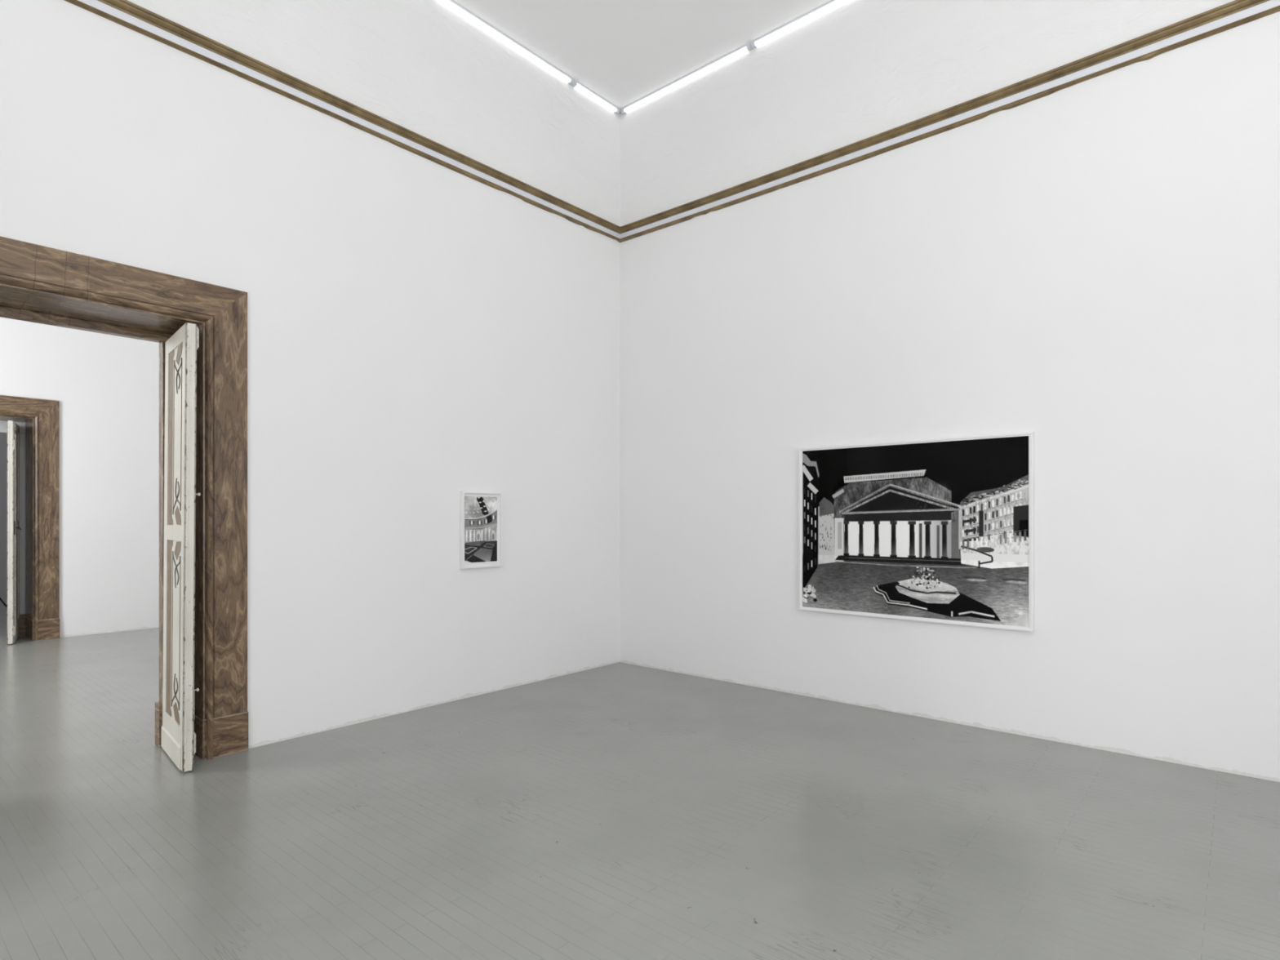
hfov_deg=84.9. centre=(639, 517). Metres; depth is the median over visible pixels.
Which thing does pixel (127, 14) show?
trim
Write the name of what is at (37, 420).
door frame
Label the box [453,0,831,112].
ceiling
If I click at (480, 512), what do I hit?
print
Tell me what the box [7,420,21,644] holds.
door leaf
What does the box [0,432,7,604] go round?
wall
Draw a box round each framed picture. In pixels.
[459,491,502,568]
[799,431,1034,631]
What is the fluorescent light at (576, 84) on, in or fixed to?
attached to the ceiling
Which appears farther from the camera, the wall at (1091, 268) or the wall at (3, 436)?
the wall at (3, 436)
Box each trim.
[64,0,620,242]
[619,0,1279,242]
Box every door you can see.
[0,235,248,759]
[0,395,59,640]
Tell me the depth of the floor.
3.28 m
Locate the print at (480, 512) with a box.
[464,496,497,562]
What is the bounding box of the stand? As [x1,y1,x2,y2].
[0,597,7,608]
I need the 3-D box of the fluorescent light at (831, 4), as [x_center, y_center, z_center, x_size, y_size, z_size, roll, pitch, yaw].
[1.577,-4.183,5.699,1.543,0.044,0.048,0,0,41]
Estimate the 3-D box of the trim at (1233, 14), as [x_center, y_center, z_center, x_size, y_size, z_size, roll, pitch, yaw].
[2.808,-2.944,4.633,8.000,0.212,0.056,0,0,41]
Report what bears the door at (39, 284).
in the wall at (422, 332)
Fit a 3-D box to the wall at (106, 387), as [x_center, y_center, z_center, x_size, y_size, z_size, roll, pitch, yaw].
[-7.860,-1.500,8.427,0.530,6.000,9.000,0,0,41]
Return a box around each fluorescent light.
[439,0,573,84]
[571,79,619,114]
[620,42,752,114]
[750,0,847,48]
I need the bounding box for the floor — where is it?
[0,604,1279,959]
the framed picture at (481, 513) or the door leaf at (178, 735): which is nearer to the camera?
the door leaf at (178, 735)
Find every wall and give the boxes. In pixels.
[0,0,619,748]
[0,316,159,637]
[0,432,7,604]
[619,0,1279,782]
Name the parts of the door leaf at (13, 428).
bolt rod, handle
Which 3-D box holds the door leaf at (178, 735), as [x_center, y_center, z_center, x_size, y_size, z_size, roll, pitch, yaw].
[-2.856,0.172,4.356,0.091,2.633,0.640,1,0,-43]
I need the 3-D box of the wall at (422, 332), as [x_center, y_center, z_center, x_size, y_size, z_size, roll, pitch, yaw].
[-3.080,-1.500,4.323,0.530,6.000,9.000,0,0,41]
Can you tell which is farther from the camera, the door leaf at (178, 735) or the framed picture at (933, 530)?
the framed picture at (933, 530)
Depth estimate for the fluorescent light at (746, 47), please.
6.64 m
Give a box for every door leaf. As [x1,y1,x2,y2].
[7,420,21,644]
[160,322,200,772]
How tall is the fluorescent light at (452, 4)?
0.044 m

